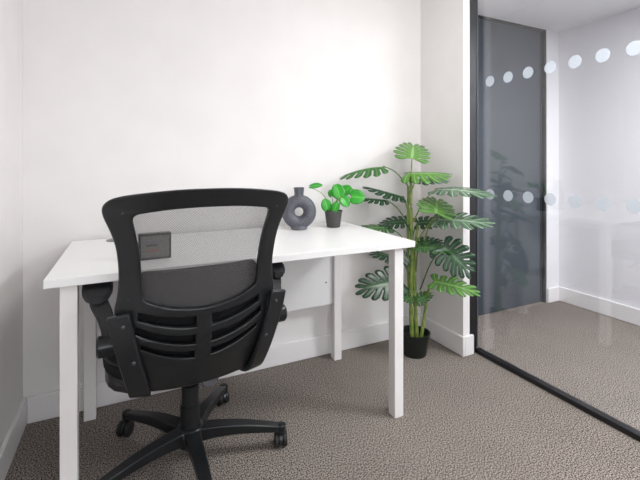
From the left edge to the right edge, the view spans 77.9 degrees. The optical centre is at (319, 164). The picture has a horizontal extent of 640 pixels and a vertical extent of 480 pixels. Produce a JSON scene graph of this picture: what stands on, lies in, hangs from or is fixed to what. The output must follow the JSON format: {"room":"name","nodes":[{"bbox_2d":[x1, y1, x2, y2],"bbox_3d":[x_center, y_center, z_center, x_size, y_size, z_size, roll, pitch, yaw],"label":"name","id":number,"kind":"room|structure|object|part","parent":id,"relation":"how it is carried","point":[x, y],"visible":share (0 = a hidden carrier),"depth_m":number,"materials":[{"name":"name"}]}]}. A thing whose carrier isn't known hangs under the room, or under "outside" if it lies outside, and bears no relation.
{"room":"private office","nodes":[
{"label":"private office","id":0,"kind":"room"},
{"bbox_2d":[0,0,22,446],"bbox_3d":[-0.453,-0.147,-0.067,0.100,2.400,3.673,0,0,-26],"label":"wall","id":1,"kind":"structure","parent":0,"point":[11,11],"depth_m":1.44,"materials":[{"name":"paint"}]},
{"bbox_2d":[0,396,26,479],"bbox_3d":[-0.401,0.999,-0.042,0.016,0.108,3.673,0,0,-26],"label":"baseboard","id":2,"kind":"structure","parent":1,"relation":"attached to","point":[8,448],"depth_m":1.42,"materials":[{"name":"white paint"}]},
{"bbox_2d":[23,0,420,396],"bbox_3d":[-0.203,-0.147,2.148,2.478,2.400,0.100,0,0,-26],"label":"wall","id":3,"kind":"structure","parent":0,"point":[121,97],"depth_m":1.93,"materials":[{"name":"paint"}]},
{"bbox_2d":[27,314,420,423],"bbox_3d":[-0.276,0.999,2.049,2.027,0.108,0.016,0,0,-26],"label":"baseboard","id":4,"kind":"structure","parent":3,"relation":"attached to","point":[43,406],"depth_m":2.07,"materials":[{"name":"white"}]},
{"bbox_2d":[5,301,639,479],"bbox_3d":[1.108,1.103,0.714,3.590,0.100,3.923,0,0,-26],"label":"floor","id":5,"kind":"structure","parent":0,"point":[470,417],"depth_m":1.65,"materials":[{"name":"carpet"}]},
{"bbox_2d":[82,188,287,479],"bbox_3d":[-0.429,0.558,1.357,0.669,0.988,0.735,0,0,-28],"label":"office chair","id":6,"kind":"object","parent":5,"relation":"on","point":[184,328],"visible":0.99,"depth_m":1.12,"materials":[{"name":"black plastic"}]},
{"bbox_3d":[-0.686,0.445,1.237,0.064,0.108,0.337,0,0,-32],"label":"armrest","id":7,"kind":"part","parent":6,"relation":"part of","materials":[{"name":"black plastic"}]},
{"bbox_3d":[-0.490,0.596,1.414,0.500,0.117,0.472,0,0,-28],"label":"seat","id":8,"kind":"part","parent":6,"relation":"part of","materials":[{"name":"black fabric"}]},
{"bbox_3d":[-0.591,0.964,1.275,0.052,0.066,0.307,0,0,43],"label":"arm","id":9,"kind":"part","parent":6,"relation":"part of","materials":[{"name":"black plastic"}]},
{"bbox_3d":[-0.632,0.964,1.491,0.307,0.066,0.052,0,0,25],"label":"arm","id":10,"kind":"part","parent":6,"relation":"part of","materials":[{"name":"black plastic"}]},
{"bbox_3d":[-0.326,0.355,1.110,0.501,0.585,0.206,0,0,-28],"label":"backrest frame","id":11,"kind":"part","parent":6,"relation":"part of","materials":[{"name":"black plastic"}]},
{"bbox_3d":[-0.373,0.964,1.247,0.052,0.066,0.307,0,0,-28],"label":"arm","id":12,"kind":"part","parent":6,"relation":"part of","materials":[{"name":"black plastic"}]},
{"bbox_3d":[-0.317,0.255,1.093,0.379,0.305,0.084,0,0,-28],"label":"panel","id":13,"kind":"part","parent":6,"relation":"part of","materials":[{"name":"grey fabric"}]},
{"bbox_3d":[-0.367,0.685,1.297,0.060,0.060,0.072,0,0,-28],"label":"tension knob","id":14,"kind":"part","parent":6,"relation":"part of","materials":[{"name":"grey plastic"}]},
{"bbox_3d":[-0.439,0.964,1.597,0.052,0.066,0.307,0,0,7],"label":"arm","id":15,"kind":"part","parent":6,"relation":"part of","materials":[{"name":"black plastic"}]},
{"bbox_3d":[-0.278,0.964,1.446,0.307,0.066,0.052,0,0,-11],"label":"arm","id":16,"kind":"part","parent":6,"relation":"part of","materials":[{"name":"black plastic"}]},
{"bbox_3d":[-0.204,0.445,1.497,0.064,0.108,0.337,0,0,-24],"label":"armrest","id":17,"kind":"part","parent":6,"relation":"part of","materials":[{"name":"black plastic"}]},
{"bbox_2d":[43,222,414,479],"bbox_3d":[-0.319,0.686,1.660,1.297,0.734,0.621,0,0,-26],"label":"desk","id":18,"kind":"object","parent":5,"relation":"on","point":[311,258],"visible":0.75,"depth_m":1.62,"materials":[{"name":"white laminate"}]},
{"bbox_3d":[-0.732,0.701,1.159,0.044,0.704,0.044,0,0,-26],"label":"leg","id":19,"kind":"part","parent":18,"relation":"part of","materials":[{"name":"white"}]},
{"bbox_3d":[-0.954,0.701,1.645,0.044,0.704,0.044,0,0,-26],"label":"leg","id":20,"kind":"part","parent":18,"relation":"part of","materials":[{"name":"white"}]},
{"bbox_2d":[138,231,170,260],"bbox_3d":[-0.564,0.279,1.353,0.103,0.088,0.036,0,0,-28],"label":"box","id":21,"kind":"object","parent":18,"relation":"on","point":[167,231],"visible":0.44,"depth_m":1.34,"materials":[{"name":"black plastic"}]},
{"bbox_3d":[-0.557,0.279,1.340,0.089,0.072,0.002,0,0,-28],"label":"plate","id":22,"kind":"part","parent":21,"relation":"part of","materials":[{"name":"grey"}]},
{"bbox_3d":[-0.435,0.550,1.901,1.110,0.404,0.016,0,0,-26],"label":"modesty panel","id":23,"kind":"part","parent":18,"relation":"part of","materials":[{"name":"white laminate"}]},
{"bbox_2d":[283,187,315,229],"bbox_3d":[-0.104,0.219,1.965,0.171,0.207,0.080,0,0,-7],"label":"ring vase","id":24,"kind":"object","parent":18,"relation":"on","point":[298,200],"visible":0.86,"depth_m":1.94,"materials":[{"name":"grey ceramic"}]},
{"bbox_3d":[0.087,0.701,2.147,0.044,0.704,0.044,0,0,-26],"label":"leg","id":25,"kind":"part","parent":18,"relation":"part of","materials":[{"name":"white metal"}]},
{"bbox_2d":[309,183,364,227],"bbox_3d":[0.084,0.209,2.017,0.267,0.227,0.132,0,0,-17],"label":"potted plant","id":26,"kind":"object","parent":18,"relation":"on","point":[333,214],"visible":1,"depth_m":2.00,"materials":[{"name":"green plant"}]},
{"bbox_3d":[0.069,0.279,2.032,0.094,0.086,0.094,0,0,-26],"label":"pot","id":27,"kind":"part","parent":26,"relation":"part of","materials":[{"name":"grey plastic"}]},
{"bbox_3d":[0.320,0.701,1.667,0.044,0.704,0.044,0,0,-26],"label":"leg","id":28,"kind":"part","parent":18,"relation":"part of","materials":[{"name":"white metal"}]},
{"bbox_2d":[339,142,497,358],"bbox_3d":[0.522,0.461,2.188,0.805,1.183,0.345,0,0,14],"label":"monstera","id":29,"kind":"object","parent":5,"relation":"on","point":[415,337],"visible":0.91,"depth_m":2.14,"materials":[{"name":"green plant"}]},
{"bbox_3d":[0.513,0.543,2.219,0.057,0.841,0.024,0,0,-9],"label":"stem","id":30,"kind":"part","parent":29,"relation":"part of","materials":[{"name":"green plant"}]},
{"bbox_3d":[0.509,0.503,2.200,0.028,0.919,0.027,0,0,-26],"label":"stem","id":31,"kind":"part","parent":29,"relation":"part of","materials":[{"name":"green plant"}]},
{"bbox_3d":[0.533,0.651,2.201,0.031,0.625,0.026,0,0,35],"label":"stem","id":32,"kind":"part","parent":29,"relation":"part of","materials":[{"name":"green plant"}]},
{"bbox_3d":[0.584,0.811,2.179,0.074,0.305,0.033,0,0,38],"label":"stem","id":33,"kind":"part","parent":29,"relation":"part of","materials":[{"name":"green plant"}]},
{"bbox_2d":[403,325,429,358],"bbox_3d":[0.525,0.990,2.202,0.172,0.125,0.172,0,0,-26],"label":"pot","id":34,"kind":"object","parent":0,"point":[415,340],"depth_m":2.15,"materials":[{"name":"black plastic"}]},
{"bbox_2d":[421,0,469,335],"bbox_3d":[0.732,-0.147,2.348,0.048,2.400,0.353,0,0,-26],"label":"wall","id":35,"kind":"structure","parent":0,"point":[445,24],"depth_m":2.29,"materials":[{"name":"paint"}]},
{"bbox_2d":[421,315,464,356],"bbox_3d":[0.710,0.999,2.320,0.016,0.108,0.353,0,0,-26],"label":"baseboard","id":36,"kind":"structure","parent":35,"relation":"attached to","point":[446,337],"depth_m":2.27,"materials":[{"name":"white"}]},
{"bbox_2d":[464,334,473,355],"bbox_3d":[0.821,0.999,2.186,0.066,0.108,0.016,0,0,-26],"label":"baseboard","id":37,"kind":"structure","parent":35,"relation":"attached to","point":[469,339],"depth_m":2.18,"materials":[{"name":"white"}]},
{"bbox_2d":[546,30,558,301],"bbox_3d":[1.764,-0.147,3.092,0.141,2.400,0.110,0,0,-26],"label":"pier","id":38,"kind":"object","parent":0,"point":[552,37],"visible":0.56,"depth_m":3.04,"materials":[{"name":"white paint"}]},
{"bbox_2d":[547,286,558,302],"bbox_3d":[1.784,0.999,3.032,0.125,0.108,0.016,0,0,-26],"label":"baseboard","id":39,"kind":"object","parent":38,"relation":"attached to","point":[552,293],"visible":1,"depth_m":3.02,"materials":[{"name":"white paint"}]},
{"bbox_2d":[478,0,639,31],"bbox_3d":[2.103,-1.046,1.167,1.203,0.050,3.673,0,0,-26],"label":"ceiling","id":40,"kind":"structure","parent":0,"point":[552,15],"depth_m":2.65,"materials":[{"name":"white paint"}]},
{"bbox_2d":[559,8,639,308],"bbox_3d":[2.668,-0.147,1.495,0.100,2.400,3.773,0,0,-26],"label":"wall","id":41,"kind":"structure","parent":0,"point":[599,102],"depth_m":2.81,"materials":[{"name":"white paint"}]},
{"bbox_2d":[558,286,639,325],"bbox_3d":[2.638,0.999,1.425,0.016,0.108,3.673,0,0,-26],"label":"baseboard","id":42,"kind":"structure","parent":41,"relation":"attached to","point":[616,310],"depth_m":2.78,"materials":[{"name":"white"}]},
{"bbox_3d":[1.306,-1.184,2.876,0.872,0.326,0.100,0,0,-26],"label":"lintel","id":43,"kind":"object","parent":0,"visible":0},
{"bbox_2d":[478,15,545,315],"bbox_3d":[1.315,0.016,2.857,0.872,2.074,0.064,0,0,-26],"label":"door","id":44,"kind":"structure","parent":43,"relation":"attached to","point":[511,115],"depth_m":2.89,"materials":[{"name":"grey"}]},
{"bbox_3d":[1.599,-1.184,0.752,0.065,0.326,3.365,0,0,-26],"label":"wall header","id":45,"kind":"structure","parent":0,"visible":0},
{"bbox_2d":[470,0,639,441],"bbox_3d":[1.576,0.016,0.741,0.073,2.074,3.364,0,0,-26],"label":"glass partition","id":46,"kind":"structure","parent":45,"relation":"in","point":[633,48],"depth_m":2.05,"materials":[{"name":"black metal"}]},
{"bbox_3d":[0.847,0.016,2.232,0.055,2.074,0.044,0,0,-26],"label":"frame post","id":47,"kind":"part","parent":46,"relation":"part of","materials":[{"name":"black metal"}]}
]}

